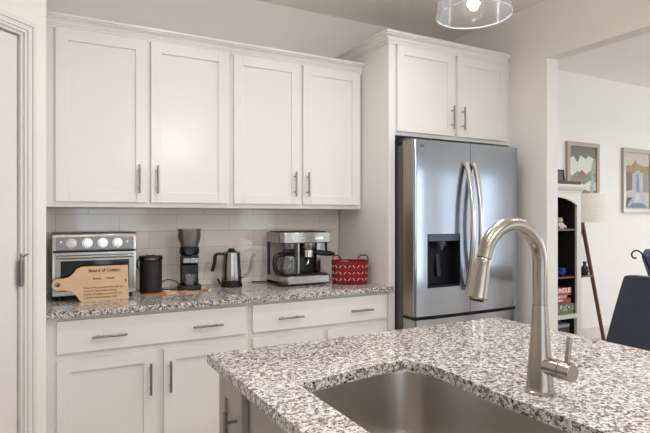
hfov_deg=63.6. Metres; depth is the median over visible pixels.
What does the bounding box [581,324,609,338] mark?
baseboard
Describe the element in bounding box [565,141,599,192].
framed picture
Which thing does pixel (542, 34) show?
wall
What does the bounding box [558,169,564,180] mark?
photo frame
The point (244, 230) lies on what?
wall
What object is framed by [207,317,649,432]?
countertop
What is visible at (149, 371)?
base cabinet
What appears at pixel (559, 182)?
book
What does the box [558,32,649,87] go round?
ceiling
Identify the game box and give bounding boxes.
[558,286,570,295]
[558,297,570,304]
[558,302,574,314]
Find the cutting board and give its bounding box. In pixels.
[51,265,128,301]
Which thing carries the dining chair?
on the floor
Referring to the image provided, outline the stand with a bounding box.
[631,250,649,270]
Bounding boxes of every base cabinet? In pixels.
[46,303,247,432]
[219,374,285,432]
[248,292,386,348]
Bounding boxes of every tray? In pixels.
[298,271,327,275]
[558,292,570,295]
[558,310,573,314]
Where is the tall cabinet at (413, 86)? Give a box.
[334,29,510,330]
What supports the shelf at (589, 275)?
attached to the floor lamp at (594, 206)
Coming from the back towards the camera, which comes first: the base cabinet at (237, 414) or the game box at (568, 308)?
the game box at (568, 308)
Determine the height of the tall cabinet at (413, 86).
2.506 m
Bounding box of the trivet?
[142,291,167,295]
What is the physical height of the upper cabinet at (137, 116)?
0.981 m
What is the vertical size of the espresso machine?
0.342 m
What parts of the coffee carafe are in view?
handle, glass, lid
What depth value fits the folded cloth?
4.31 m
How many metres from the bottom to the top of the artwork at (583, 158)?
0.665 m
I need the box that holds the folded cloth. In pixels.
[642,249,649,275]
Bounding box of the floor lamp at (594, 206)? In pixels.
[581,193,607,340]
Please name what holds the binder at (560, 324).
on the binder at (564, 329)
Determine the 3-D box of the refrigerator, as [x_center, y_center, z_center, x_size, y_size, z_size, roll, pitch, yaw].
[0.773,0.419,3.658,0.894,1.818,0.862,0,0,-29]
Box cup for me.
[182,274,196,285]
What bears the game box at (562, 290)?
on the game box
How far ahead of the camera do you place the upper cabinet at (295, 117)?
3.30 m
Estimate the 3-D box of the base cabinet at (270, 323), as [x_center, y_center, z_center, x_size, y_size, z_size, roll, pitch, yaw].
[-0.147,0.906,3.325,0.919,0.883,0.668,0,0,-29]
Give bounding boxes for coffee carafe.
[272,252,296,274]
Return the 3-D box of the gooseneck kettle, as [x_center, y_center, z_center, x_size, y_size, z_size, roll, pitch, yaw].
[-0.574,0.313,3.273,0.256,0.240,0.134,0,0,12]
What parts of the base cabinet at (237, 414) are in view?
handle, door, door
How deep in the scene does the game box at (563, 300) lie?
5.09 m
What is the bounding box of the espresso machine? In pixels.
[252,230,334,285]
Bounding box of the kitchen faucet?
[466,217,578,396]
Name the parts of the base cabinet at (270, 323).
door, handle, drawer, door, handle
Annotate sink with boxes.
[310,372,567,432]
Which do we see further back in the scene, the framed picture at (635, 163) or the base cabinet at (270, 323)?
the framed picture at (635, 163)
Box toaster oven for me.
[51,231,136,300]
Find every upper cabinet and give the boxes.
[46,10,231,207]
[230,41,364,208]
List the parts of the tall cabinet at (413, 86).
panel, crown molding, door, handle, handle, door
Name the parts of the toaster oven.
knob, knob, door, glass, control panel, handle, knob, knob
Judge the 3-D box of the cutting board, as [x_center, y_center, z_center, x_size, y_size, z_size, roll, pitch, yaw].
[-1.208,0.345,2.706,0.363,0.180,0.045,0,0,-29]
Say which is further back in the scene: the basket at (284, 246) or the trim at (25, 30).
the basket at (284, 246)
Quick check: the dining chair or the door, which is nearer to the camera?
the door
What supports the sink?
in the countertop at (487, 358)
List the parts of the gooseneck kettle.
handle, spout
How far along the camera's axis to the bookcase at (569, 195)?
5.15 m
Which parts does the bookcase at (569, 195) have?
shelf, shelf, shelf, arch rail, cornice, panel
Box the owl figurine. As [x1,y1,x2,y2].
[558,217,566,228]
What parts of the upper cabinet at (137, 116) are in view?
door, crown molding, handle, handle, door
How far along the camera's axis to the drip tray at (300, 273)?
3.39 m
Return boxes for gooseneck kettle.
[211,248,255,287]
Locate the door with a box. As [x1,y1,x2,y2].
[0,30,28,432]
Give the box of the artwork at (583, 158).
[571,146,595,192]
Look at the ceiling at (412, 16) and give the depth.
3.74 m
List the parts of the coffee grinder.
power cord, panel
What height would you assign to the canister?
0.219 m
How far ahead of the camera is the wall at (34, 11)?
2.29 m
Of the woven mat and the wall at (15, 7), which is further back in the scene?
the woven mat
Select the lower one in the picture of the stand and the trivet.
the trivet
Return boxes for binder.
[558,321,568,327]
[558,327,568,332]
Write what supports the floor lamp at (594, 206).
on the floor
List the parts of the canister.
lid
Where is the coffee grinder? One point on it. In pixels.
(189, 258)
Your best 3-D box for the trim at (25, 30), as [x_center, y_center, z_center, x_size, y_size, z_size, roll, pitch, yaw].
[-1.424,0.260,1.839,0.144,2.176,0.888,0,0,16]
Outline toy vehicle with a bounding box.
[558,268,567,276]
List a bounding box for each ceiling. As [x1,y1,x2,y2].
[257,0,545,40]
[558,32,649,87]
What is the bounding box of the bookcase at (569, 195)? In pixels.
[558,184,586,335]
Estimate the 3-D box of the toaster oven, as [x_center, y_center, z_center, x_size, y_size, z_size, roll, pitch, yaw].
[-1.270,0.258,2.877,0.414,0.351,0.324,0,0,-29]
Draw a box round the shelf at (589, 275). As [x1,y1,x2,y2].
[581,274,593,277]
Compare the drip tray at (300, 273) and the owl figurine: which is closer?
the drip tray at (300, 273)
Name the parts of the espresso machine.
post, foot plate, water panel, handle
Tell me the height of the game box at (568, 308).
0.100 m
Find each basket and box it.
[281,243,296,249]
[331,254,368,284]
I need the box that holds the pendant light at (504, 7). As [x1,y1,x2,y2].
[436,0,512,28]
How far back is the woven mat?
3.03 m
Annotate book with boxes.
[558,180,580,184]
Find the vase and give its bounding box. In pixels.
[581,261,588,274]
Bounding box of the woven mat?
[162,286,210,293]
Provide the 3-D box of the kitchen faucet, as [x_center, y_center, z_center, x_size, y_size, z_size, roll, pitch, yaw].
[0.458,0.217,1.226,0.272,0.433,0.128,0,0,-29]
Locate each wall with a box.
[0,0,22,17]
[23,0,45,432]
[46,0,450,294]
[451,0,649,330]
[558,70,649,328]
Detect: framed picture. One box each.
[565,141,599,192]
[621,148,649,212]
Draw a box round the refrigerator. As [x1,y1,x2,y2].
[395,138,517,329]
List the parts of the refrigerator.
door, spout, control panel, freezer drawer, handle, handle, door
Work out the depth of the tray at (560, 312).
5.08 m
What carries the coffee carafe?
on the espresso machine
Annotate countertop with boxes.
[46,277,393,319]
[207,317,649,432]
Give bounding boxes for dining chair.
[606,275,649,350]
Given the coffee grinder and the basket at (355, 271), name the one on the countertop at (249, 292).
the basket at (355, 271)
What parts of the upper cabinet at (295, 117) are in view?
door, handle, crown molding, handle, door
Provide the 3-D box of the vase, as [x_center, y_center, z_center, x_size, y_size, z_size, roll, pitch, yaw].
[2.658,0.525,5.361,0.090,0.140,0.090,0,0,-29]
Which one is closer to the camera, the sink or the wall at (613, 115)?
the sink
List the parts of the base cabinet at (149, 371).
door, handle, handle, drawer, handle, door, handle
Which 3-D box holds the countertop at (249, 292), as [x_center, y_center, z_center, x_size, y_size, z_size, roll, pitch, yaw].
[-0.566,0.449,3.105,1.924,0.030,0.654,0,0,-29]
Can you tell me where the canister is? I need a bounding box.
[137,254,162,293]
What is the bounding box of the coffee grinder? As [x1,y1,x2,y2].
[162,229,200,290]
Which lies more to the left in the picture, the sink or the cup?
the cup
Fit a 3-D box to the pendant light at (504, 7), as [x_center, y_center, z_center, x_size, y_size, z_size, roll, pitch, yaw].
[0.431,-1.022,1.516,0.216,0.880,0.216,0,0,-29]
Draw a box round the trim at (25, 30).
[0,9,35,432]
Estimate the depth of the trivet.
2.91 m

